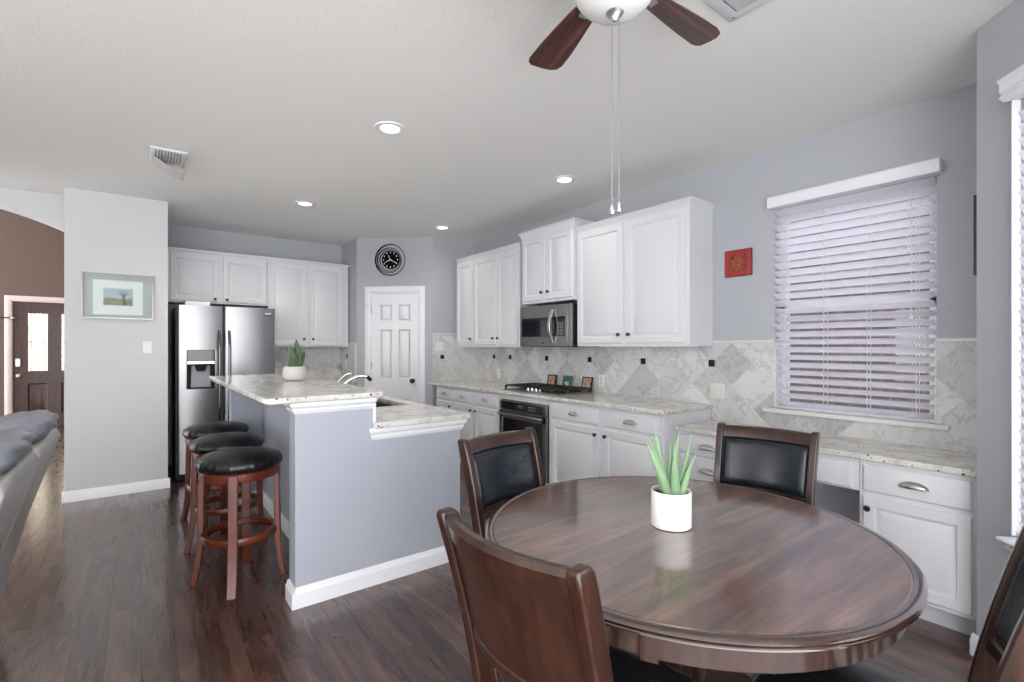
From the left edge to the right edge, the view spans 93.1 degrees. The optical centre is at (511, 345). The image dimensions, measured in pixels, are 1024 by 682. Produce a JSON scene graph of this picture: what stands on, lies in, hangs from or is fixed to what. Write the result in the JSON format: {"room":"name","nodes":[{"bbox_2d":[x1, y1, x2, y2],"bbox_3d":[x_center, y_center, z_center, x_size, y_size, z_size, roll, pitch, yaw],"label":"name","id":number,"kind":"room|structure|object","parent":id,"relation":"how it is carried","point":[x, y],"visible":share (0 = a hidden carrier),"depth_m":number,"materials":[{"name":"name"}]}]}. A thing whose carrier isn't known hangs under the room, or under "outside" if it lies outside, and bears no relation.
{"room":"eat-in kitchen","nodes":[
{"label":"eat-in kitchen","id":0,"kind":"room"},
{"bbox_2d":[0,209,63,416],"bbox_3d":[-9.873,-0.630,7.727,5.700,4.000,0.150,0,0,-37],"label":"wall","id":1,"kind":"structure","parent":0,"point":[31,251],"depth_m":8.60,"materials":[{"name":"brown paint"}]},
{"bbox_2d":[4,295,63,420],"bbox_3d":[-8.406,0.242,8.805,1.120,2.255,0.160,0,0,-37],"label":"door","id":2,"kind":"structure","parent":1,"relation":"in","point":[24,390],"depth_m":8.67,"materials":[{"name":"brown wood"}]},
{"bbox_2d":[0,187,63,231],"bbox_3d":[-6.343,-0.630,2.917,5.465,4.000,0.150,0,0,-37],"label":"wall header","id":3,"kind":"structure","parent":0,"point":[45,208],"depth_m":4.39,"materials":[{"name":"grey paint"}]},
{"bbox_2d":[64,187,167,491],"bbox_3d":[-3.995,-0.013,4.955,0.741,2.765,1.235,0,0,-37],"label":"wall partition","id":4,"kind":"structure","parent":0,"point":[116,393],"depth_m":4.44,"materials":[{"name":"grey paint"}]},
{"bbox_2d":[61,478,169,503],"bbox_3d":[-3.721,1.323,4.597,0.773,0.095,0.366,0,0,-37],"label":"baseboard","id":5,"kind":"structure","parent":4,"relation":"attached to","point":[128,488],"depth_m":4.43,"materials":[{"name":"white paint"}]},
{"bbox_2d":[81,271,153,319],"bbox_3d":[-3.611,-0.455,4.453,0.516,0.414,0.028,0,0,-37],"label":"framed print","id":6,"kind":"object","parent":4,"relation":"attached to","point":[103,295],"visible":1,"depth_m":4.45,"materials":[{"name":"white paper"}]},
{"bbox_2d":[103,288,132,305],"bbox_3d":[-3.615,-0.449,4.453,0.210,0.156,0.012,0,0,-37],"label":"print","id":7,"kind":"object","parent":6,"relation":"attached to","point":[111,296],"depth_m":4.45,"materials":[{"name":"multicoloured"}]},
{"bbox_2d":[143,341,151,352],"bbox_3d":[-3.449,0.013,4.587,0.070,0.114,0.012,0,0,-37],"label":"light switch","id":8,"kind":"object","parent":4,"relation":"attached to","point":[147,345],"visible":1,"depth_m":4.59,"materials":[{"name":"white plastic"}]},
{"bbox_2d":[168,225,340,464],"bbox_3d":[-3.221,-0.013,6.229,2.150,2.765,0.150,0,0,-37],"label":"wall","id":9,"kind":"structure","parent":0,"point":[178,236],"depth_m":5.98,"materials":[{"name":"grey paint"}]},
{"bbox_2d":[168,247,268,307],"bbox_3d":[-3.455,-0.785,5.715,1.023,0.600,0.379,0,0,-37],"label":"upper cabinet","id":10,"kind":"object","parent":9,"relation":"attached to","point":[216,278],"visible":0.91,"depth_m":5.57,"materials":[{"name":"white paint"}]},
{"bbox_2d":[263,257,348,346],"bbox_3d":[-2.663,-0.536,6.321,0.989,1.097,0.379,0,0,-37],"label":"upper cabinet","id":11,"kind":"object","parent":9,"relation":"attached to","point":[309,299],"visible":0.89,"depth_m":6.20,"materials":[{"name":"white paint"}]},
{"bbox_2d":[282,366,305,380],"bbox_3d":[-1.652,0.208,3.684,0.166,0.106,0.166,0,0,-37],"label":"plant pot","id":12,"kind":"object","parent":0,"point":[290,373],"depth_m":3.62,"materials":[{"name":"ceramic"}]},
{"bbox_2d":[341,239,356,385],"bbox_3d":[-2.189,-0.013,6.619,0.118,2.765,0.724,0,0,-37],"label":"wall","id":13,"kind":"structure","parent":0,"point":[349,250],"depth_m":6.42,"materials":[{"name":"grey paint"}]},
{"bbox_2d":[357,236,432,405],"bbox_3d":[-1.504,-0.013,6.286,1.016,2.765,0.120,0,0,8],"label":"wall","id":14,"kind":"structure","parent":0,"point":[417,270],"depth_m":6.21,"materials":[{"name":"grey paint"}]},
{"bbox_2d":[375,244,404,275],"bbox_3d":[-1.565,-1.105,6.218,0.406,0.406,0.024,0,0,8],"label":"wall clock","id":15,"kind":"object","parent":14,"relation":"attached to","point":[390,259],"visible":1,"depth_m":6.21,"materials":[{"name":"black"}]},
{"bbox_2d":[362,286,424,403],"bbox_3d":[-1.514,0.301,6.252,0.821,2.137,0.192,0,0,4],"label":"door","id":16,"kind":"structure","parent":14,"relation":"in","point":[394,315],"depth_m":6.24,"materials":[{"name":"white paint"}]},
{"bbox_2d":[433,236,474,405],"bbox_3d":[-0.750,-0.013,6.363,0.654,2.765,0.136,0,0,-32],"label":"wall","id":17,"kind":"structure","parent":0,"point":[445,250],"depth_m":6.25,"materials":[{"name":"grey paint"}]},
{"bbox_2d":[0,420,972,681],"bbox_3d":[-3.480,1.420,4.263,7.950,0.100,13.600,0,0,-37],"label":"floor","id":18,"kind":"structure","parent":0,"point":[97,590],"depth_m":2.42,"materials":[{"name":"brown wood"}]},
{"bbox_2d":[0,409,59,605],"bbox_3d":[-2.381,0.811,1.622,1.188,1.019,1.610,0,0,-37],"label":"reclining sofa","id":19,"kind":"object","parent":18,"relation":"on","point":[28,439],"visible":1,"depth_m":1.97,"materials":[{"name":"grey leather"}]},
{"bbox_2d":[180,421,248,528],"bbox_3d":[-2.357,0.990,3.863,0.453,0.760,0.453,0,0,42],"label":"bar stool","id":20,"kind":"object","parent":18,"relation":"on","point":[195,431],"visible":0.48,"depth_m":3.77,"materials":[{"name":"brown wood"}]},
{"bbox_2d":[182,421,248,438],"bbox_3d":[-2.356,0.658,3.865,0.455,0.096,0.455,0,0,-28],"label":"seat cushion","id":21,"kind":"object","parent":20,"relation":"on","point":[195,431],"depth_m":3.73,"materials":[{"name":"black leather"}]},
{"bbox_2d":[172,305,274,480],"bbox_3d":[-3.239,0.471,5.444,0.915,1.773,0.936,0,0,-37],"label":"fridge","id":22,"kind":"object","parent":18,"relation":"on","point":[207,341],"visible":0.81,"depth_m":5.05,"materials":[{"name":"grey metal"}]},
{"bbox_2d":[183,301,209,305],"bbox_3d":[-3.362,-0.436,5.163,0.270,0.058,0.313,0,0,-37],"label":"serving tray","id":23,"kind":"object","parent":22,"relation":"on","point":[199,303],"visible":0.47,"depth_m":5.05,"materials":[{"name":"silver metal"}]},
{"bbox_2d":[184,432,265,553],"bbox_3d":[-1.966,0.990,3.356,0.454,0.760,0.453,0,0,-4],"label":"bar stool","id":24,"kind":"object","parent":18,"relation":"on","point":[203,445],"visible":0.67,"depth_m":3.23,"materials":[{"name":"brown wood"}]},
{"bbox_2d":[189,432,264,453],"bbox_3d":[-1.968,0.658,3.357,0.455,0.096,0.455,0,0,35],"label":"seat cushion","id":25,"kind":"object","parent":24,"relation":"on","point":[206,444],"depth_m":3.22,"materials":[{"name":"black leather"}]},
{"bbox_2d":[189,446,286,600],"bbox_3d":[-1.599,0.990,2.851,0.453,0.760,0.454,0,0,32],"label":"bar stool","id":26,"kind":"object","parent":18,"relation":"on","point":[245,465],"visible":1,"depth_m":2.75,"materials":[{"name":"brown wood"}]},
{"bbox_2d":[194,446,282,474],"bbox_3d":[-1.598,0.658,2.852,0.455,0.096,0.455,0,0,-37],"label":"seat cushion","id":27,"kind":"object","parent":26,"relation":"on","point":[246,460],"depth_m":2.72,"materials":[{"name":"black leather"}]},
{"bbox_2d":[229,389,466,610],"bbox_3d":[-1.386,0.831,3.694,1.065,1.078,2.207,0,0,-37],"label":"kitchen island","id":28,"kind":"object","parent":18,"relation":"on","point":[360,502],"visible":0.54,"depth_m":2.77,"materials":[{"name":"grey paint"}]},
{"bbox_2d":[209,374,383,404],"bbox_3d":[-1.678,0.278,3.513,0.677,0.032,2.346,0,0,-37],"label":"island countertop","id":29,"kind":"structure","parent":28,"relation":"on","point":[267,389],"depth_m":2.92,"materials":[{"name":"stone"}]},
{"bbox_2d":[282,339,305,380],"bbox_3d":[-1.652,0.103,3.684,0.166,0.316,0.166,0,0,-37],"label":"potted snake plant","id":30,"kind":"object","parent":29,"relation":"on","point":[295,370],"visible":1,"depth_m":3.65,"materials":[{"name":"green plant"}]},
{"bbox_2d":[373,396,469,428],"bbox_3d":[-1.187,0.454,3.829,0.652,0.032,2.215,0,0,-37],"label":"island countertop","id":31,"kind":"structure","parent":28,"relation":"on","point":[406,412],"depth_m":3.12,"materials":[{"name":"stone"}]},
{"bbox_2d":[337,373,371,383],"bbox_3d":[-1.264,0.325,3.826,0.294,0.225,0.148,0,0,-28],"label":"kitchen faucet","id":32,"kind":"object","parent":31,"relation":"on","point":[368,377],"visible":0.45,"depth_m":3.80,"materials":[{"name":"silver metal"}]},
{"bbox_2d":[376,402,393,406],"bbox_3d":[-1.061,0.572,3.783,0.282,0.197,0.592,0,0,-37],"label":"sink","id":33,"kind":"object","parent":31,"relation":"in","point":[378,404],"visible":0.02,"depth_m":4.03,"materials":[{"name":"silver metal"}]},
{"bbox_2d":[436,385,499,461],"bbox_3d":[-0.311,0.927,5.657,0.650,0.885,1.335,0,0,-37],"label":"base cabinet","id":34,"kind":"object","parent":18,"relation":"on","point":[483,407],"visible":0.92,"depth_m":5.33,"materials":[{"name":"white paint"}]},
{"bbox_2d":[457,427,544,538],"bbox_3d":[0.117,0.886,2.067,0.614,0.968,0.456,0,0,45],"label":"dining chair","id":35,"kind":"object","parent":18,"relation":"on","point":[497,467],"visible":0.4,"depth_m":2.20,"materials":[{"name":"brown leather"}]},
{"bbox_2d":[500,394,550,484],"bbox_3d":[0.350,0.926,4.834,0.599,0.887,0.771,0,0,-37],"label":"base cabinet","id":36,"kind":"object","parent":18,"relation":"on","point":[502,396],"visible":0.17,"depth_m":4.43,"materials":[{"name":"white paint"}]},
{"bbox_2d":[497,399,548,483],"bbox_3d":[0.304,0.887,4.799,0.648,0.701,0.725,0,0,-37],"label":"oven","id":37,"kind":"object","parent":36,"relation":"in","point":[514,415],"visible":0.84,"depth_m":4.52,"materials":[{"name":"black metal"}]},
{"bbox_2d":[436,507,697,681],"bbox_3d":[0.167,0.886,1.211,0.614,0.968,0.456,0,0,-42],"label":"dining chair","id":38,"kind":"object","parent":18,"relation":"on","point":[525,618],"visible":1,"depth_m":1.00,"materials":[{"name":"brown wood"}]},
{"bbox_2d":[551,401,710,482],"bbox_3d":[0.927,0.927,4.038,0.650,0.885,1.190,0,0,-37],"label":"base cabinet","id":39,"kind":"object","parent":18,"relation":"on","point":[587,441],"visible":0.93,"depth_m":3.79,"materials":[{"name":"white paint"}]},
{"bbox_2d":[429,380,712,415],"bbox_3d":[0.259,0.467,4.923,0.641,0.033,3.448,0,0,-37],"label":"countertop","id":40,"kind":"structure","parent":39,"relation":"on","point":[663,407],"depth_m":4.08,"materials":[{"name":"stone"}]},
{"bbox_2d":[504,383,591,395],"bbox_3d":[0.338,0.424,4.831,0.435,0.052,0.835,0,0,-37],"label":"gas cooktop","id":41,"kind":"object","parent":40,"relation":"in","point":[541,388],"visible":1,"depth_m":4.67,"materials":[{"name":"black metal"}]},
{"bbox_2d":[547,374,556,383],"bbox_3d":[0.426,0.376,5.172,0.045,0.148,0.136,0,0,-37],"label":"frame","id":42,"kind":"object","parent":40,"relation":"on","point":[551,379],"visible":0.56,"depth_m":5.17,"materials":[{"name":"black wood"}]},
{"bbox_2d":[548,375,554,383],"bbox_3d":[0.422,0.377,5.169,0.021,0.120,0.108,0,0,-37],"label":"print","id":43,"kind":"object","parent":42,"relation":"attached to","point":[551,378],"depth_m":5.17},
{"bbox_2d":[562,375,572,385],"bbox_3d":[0.569,0.376,4.986,0.045,0.148,0.136,0,0,-37],"label":"frame","id":44,"kind":"object","parent":40,"relation":"on","point":[567,380],"visible":0.7,"depth_m":4.98,"materials":[{"name":"green"}]},
{"bbox_2d":[563,377,570,385],"bbox_3d":[0.564,0.377,4.982,0.022,0.120,0.108,0,0,-37],"label":"print","id":45,"kind":"object","parent":44,"relation":"attached to","point":[566,380],"depth_m":4.98,"materials":[{"name":"paper"}]},
{"bbox_2d":[581,376,592,391],"bbox_3d":[0.739,0.376,4.763,0.045,0.148,0.136,0,0,-37],"label":"frame","id":46,"kind":"object","parent":40,"relation":"on","point":[586,381],"visible":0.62,"depth_m":4.75,"materials":[{"name":"black wood"}]},
{"bbox_2d":[583,378,590,390],"bbox_3d":[0.735,0.377,4.760,0.021,0.120,0.108,0,0,-37],"label":"print","id":47,"kind":"object","parent":46,"relation":"attached to","point":[586,381],"depth_m":4.76},
{"bbox_2d":[677,431,715,481],"bbox_3d":[1.498,0.988,3.409,0.507,0.765,0.494,0,0,-37],"label":"base cabinet","id":48,"kind":"object","parent":18,"relation":"on","point":[703,466],"visible":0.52,"depth_m":3.32,"materials":[{"name":"white paint"}]},
{"bbox_2d":[485,476,927,681],"bbox_3d":[0.558,0.990,1.645,1.296,0.760,1.296,0,0,9],"label":"dining table","id":49,"kind":"object","parent":18,"relation":"on","point":[760,582],"visible":0.84,"depth_m":1.32,"materials":[{"name":"brown wood"}]},
{"bbox_2d":[645,429,696,531],"bbox_3d":[0.530,0.444,1.640,0.162,0.331,0.139,0,0,-37],"label":"aloe","id":50,"kind":"object","parent":49,"relation":"on","point":[671,499],"visible":1,"depth_m":1.61,"materials":[{"name":"white ceramic"}]},
{"bbox_2d":[714,422,819,504],"bbox_3d":[1.095,0.886,2.223,0.456,0.968,0.614,0,0,42],"label":"dining chair","id":51,"kind":"object","parent":18,"relation":"on","point":[782,462],"visible":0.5,"depth_m":2.38,"materials":[{"name":"black leather"}]},
{"bbox_2d":[748,525,1023,681],"bbox_3d":[0.924,0.886,1.164,0.614,0.968,0.456,0,0,45],"label":"dining chair","id":52,"kind":"object","parent":18,"relation":"on","point":[998,656],"visible":0.84,"depth_m":1.18,"materials":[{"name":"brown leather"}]},
{"bbox_2d":[860,460,976,635],"bbox_3d":[2.164,0.988,2.535,0.510,0.765,0.464,0,0,-37],"label":"base cabinet","id":53,"kind":"object","parent":18,"relation":"on","point":[931,516],"visible":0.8,"depth_m":2.34,"materials":[{"name":"white paint"}]},
{"bbox_2d":[675,420,976,477],"bbox_3d":[1.834,0.587,2.984,0.489,0.033,1.578,0,0,-37],"label":"countertop","id":54,"kind":"structure","parent":53,"relation":"on","point":[931,459],"depth_m":2.60,"materials":[{"name":"stone"}]},
{"bbox_2d":[817,453,859,489],"bbox_3d":[1.847,0.690,2.975,0.479,0.170,0.616,0,0,-37],"label":"drawer","id":55,"kind":"object","parent":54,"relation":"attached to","point":[839,471],"visible":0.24,"depth_m":2.66,"materials":[{"name":"white paint"}]},
{"bbox_3d":[-2.596,0.928,6.198,1.005,0.885,0.623,0,0,-37],"label":"base cabinet","id":56,"kind":"object","parent":18,"relation":"on","visible":0},
{"bbox_2d":[319,378,355,383],"bbox_3d":[-2.604,0.467,6.207,1.013,0.033,0.606,0,0,-37],"label":"countertop","id":57,"kind":"structure","parent":56,"relation":"on","point":[333,380],"depth_m":6.33,"materials":[{"name":"stone"}]},
{"bbox_2d":[0,0,1013,245],"bbox_3d":[-1.537,-1.445,1.846,7.800,0.100,9.200,0,0,-37],"label":"ceiling","id":58,"kind":"structure","parent":0,"point":[272,105],"depth_m":2.73,"materials":[{"name":"white paint"}]},
{"bbox_2d":[150,145,186,179],"bbox_3d":[-2.543,-1.345,3.585,0.215,0.100,0.375,0,0,-37],"label":"ceiling vent","id":59,"kind":"object","parent":58,"relation":"in","point":[161,158],"visible":1,"depth_m":3.59,"materials":[{"name":"white metal"}]},
{"bbox_2d":[294,201,315,206],"bbox_3d":[-2.027,-1.391,4.748,0.196,0.012,0.196,0,0,-37],"label":"recessed light","id":60,"kind":"object","parent":58,"relation":"in","point":[299,203],"visible":1,"depth_m":4.74,"materials":[{"name":"white"}]},
{"bbox_2d":[374,121,405,134],"bbox_3d":[-0.781,-1.391,3.104,0.196,0.012,0.196,0,0,-37],"label":"recessed light","id":61,"kind":"object","parent":58,"relation":"in","point":[384,127],"visible":1,"depth_m":3.09,"materials":[{"name":"white paint"}]},
{"bbox_2d":[434,225,450,229],"bbox_3d":[-0.818,-1.391,5.710,0.196,0.012,0.196,0,0,-37],"label":"recessed light","id":62,"kind":"object","parent":58,"relation":"in","point":[440,227],"visible":1,"depth_m":5.70,"materials":[{"name":"white"}]},
{"bbox_2d":[553,175,575,183],"bbox_3d":[0.440,-1.391,4.064,0.196,0.012,0.196,0,0,-37],"label":"recessed light","id":63,"kind":"object","parent":58,"relation":"in","point":[565,179],"visible":1,"depth_m":4.05,"materials":[{"name":"white"}]},
{"bbox_2d":[529,0,719,215],"bbox_3d":[0.353,-0.907,1.605,1.073,0.974,1.097,0,0,-37],"label":"ceiling fan","id":64,"kind":"object","parent":58,"relation":"hanging from","point":[557,47],"visible":1,"depth_m":1.76,"materials":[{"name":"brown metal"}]},
{"bbox_2d":[703,0,770,21],"bbox_3d":[0.906,-1.385,1.832,0.352,0.020,0.352,0,0,-37],"label":"ceiling vent","id":65,"kind":"object","parent":58,"relation":"in","point":[731,10],"visible":1,"depth_m":1.98,"materials":[{"name":"white metal"}]},
{"bbox_2d":[651,485,691,531],"bbox_3d":[0.541,0.549,1.650,0.132,0.121,0.132,0,0,-37],"label":"pot","id":66,"kind":"object","parent":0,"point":[671,508],"depth_m":1.60,"materials":[{"name":"white ceramic"}]},
{"bbox_2d":[475,84,976,522],"bbox_3d":[1.054,-0.013,4.557,0.150,2.765,5.240,0,0,-37],"label":"wall","id":67,"kind":"structure","parent":0,"point":[944,126],"depth_m":3.15,"materials":[{"name":"grey paint"}]},
{"bbox_2d":[455,242,535,346],"bbox_3d":[-0.189,-0.543,5.753,0.369,1.113,1.320,0,0,-37],"label":"upper cabinet","id":68,"kind":"object","parent":67,"relation":"attached to","point":[489,283],"visible":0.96,"depth_m":5.57,"materials":[{"name":"white paint"}]},
{"bbox_2d":[518,217,592,305],"bbox_3d":[0.461,-0.802,4.869,0.409,0.745,0.835,0,0,-37],"label":"upper cabinet","id":69,"kind":"object","parent":67,"relation":"attached to","point":[549,252],"visible":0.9,"depth_m":4.71,"materials":[{"name":"white paint"}]},
{"bbox_2d":[520,303,598,346],"bbox_3d":[0.440,-0.194,4.851,0.440,0.403,0.750,0,0,-37],"label":"microwave","id":70,"kind":"object","parent":69,"relation":"attached to","point":[548,325],"visible":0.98,"depth_m":4.65,"materials":[{"name":"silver metal"}]},
{"bbox_2d":[275,333,976,453],"bbox_3d":[0.111,0.206,5.051,6.769,0.737,1.717,0,0,32],"label":"backsplash","id":71,"kind":"structure","parent":67,"relation":"attached to","point":[745,367],"depth_m":3.85,"materials":[{"name":"tile"}]},
{"bbox_2d":[435,342,443,350],"bbox_3d":[-0.926,0.006,6.185,0.113,0.114,0.012,0,0,-29],"label":"light switch","id":72,"kind":"object","parent":71,"relation":"attached to","point":[439,346],"visible":1,"depth_m":6.19,"materials":[{"name":"white plastic"}]},
{"bbox_2d":[598,375,603,386],"bbox_3d":[0.857,0.335,4.664,0.009,0.114,0.070,0,0,-37],"label":"wall outlet","id":73,"kind":"object","parent":71,"relation":"attached to","point":[600,377],"visible":1,"depth_m":4.66,"materials":[{"name":"white plastic"}]},
{"bbox_2d":[711,383,724,398],"bbox_3d":[1.576,0.345,3.723,0.009,0.114,0.113,0,0,-37],"label":"wall outlet","id":74,"kind":"object","parent":71,"relation":"attached to","point":[717,390],"visible":1,"depth_m":3.72,"materials":[{"name":"white plastic"}]},
{"bbox_2d":[575,196,716,346],"bbox_3d":[1.074,-0.544,4.100,0.369,1.096,1.190,0,0,-37],"label":"upper cabinet","id":75,"kind":"object","parent":67,"relation":"attached to","point":[645,276],"visible":1,"depth_m":3.83,"materials":[{"name":"white paint"}]},
{"bbox_2d":[725,247,751,277],"bbox_3d":[1.676,-0.617,3.598,0.026,0.197,0.204,0,0,-37],"label":"wall plaque","id":76,"kind":"object","parent":67,"relation":"attached to","point":[737,262],"visible":1,"depth_m":3.59,"materials":[{"name":"red"}]},
{"bbox_2d":[762,176,949,430],"bbox_3d":[2.136,-0.256,3.080,0.165,1.435,0.996,0,0,-37],"label":"window","id":77,"kind":"structure","parent":67,"relation":"in","point":[908,423],"depth_m":2.98,"materials":[{"name":"white paint"}]},
{"bbox_2d":[767,157,942,422],"bbox_3d":[2.087,-0.303,3.034,0.099,1.458,0.918,0,0,-37],"label":"window blind","id":78,"kind":"object","parent":77,"relation":"attached to","point":[931,167],"visible":1,"depth_m":2.98,"materials":[{"name":"white paint"}]},
{"bbox_2d":[977,0,1023,635],"bbox_3d":[1.969,-0.013,0.992,0.140,2.765,2.300,0,0,8],"label":"wall","id":79,"kind":"structure","parent":0,"point":[1000,41],"depth_m":2.04,"materials":[{"name":"grey paint"}]},
{"bbox_2d":[970,633,978,655],"bbox_3d":[1.899,1.323,1.060,0.016,0.095,2.216,0,0,8],"label":"baseboard","id":80,"kind":"structure","parent":79,"relation":"attached to","point":[974,638],"depth_m":2.14,"materials":[{"name":"white paint"}]},
{"bbox_2d":[996,536,1016,550],"bbox_3d":[1.979,-0.060,1.452,0.201,1.866,0.984,0,0,8],"label":"window","id":81,"kind":"structure","parent":79,"relation":"in","point":[1010,541],"depth_m":1.92,"materials":[{"name":"white paint"}]},
{"bbox_2d":[996,64,1023,535],"bbox_3d":[1.943,-0.156,1.497,0.110,1.828,0.907,0,0,8],"label":"window blind","id":82,"kind":"object","parent":79,"relation":"attached to","point":[1011,86],"visible":0.93,"depth_m":1.93,"materials":[{"name":"white paint"}]},
{"bbox_3d":[2.372,-0.012,2.339,0.750,2.765,0.125,0,0,-37],"label":"wall","id":83,"kind":"structure","parent":0,"visible":0},
{"bbox_2d":[973,195,976,275],"bbox_3d":[2.276,-0.515,2.344,0.329,0.374,0.027,0,0,-39],"label":"picture frame","id":84,"kind":"object","parent":83,"relation":"attached to","point":[974,196],"visible":0.21,"depth_m":2.25,"materials":[{"name":"black metal"}]},
{"label":"outside","id":85,"kind":"structure","parent":0,"visible":0},
{"bbox_3d":[2.119,1.580,6.655,3.750,0.180,14.000,0,0,-37],"label":"ground","id":86,"kind":"structure","parent":85,"visible":0},
{"bbox_2d":[790,196,929,412],"bbox_3d":[5.206,-0.380,5.868,0.200,3.900,23.000,0,0,-37],"label":"window","id":87,"kind":"structure","parent":86,"relation":"on","point":[910,409],"depth_m":6.47,"materials":[{"name":"clear glass"}]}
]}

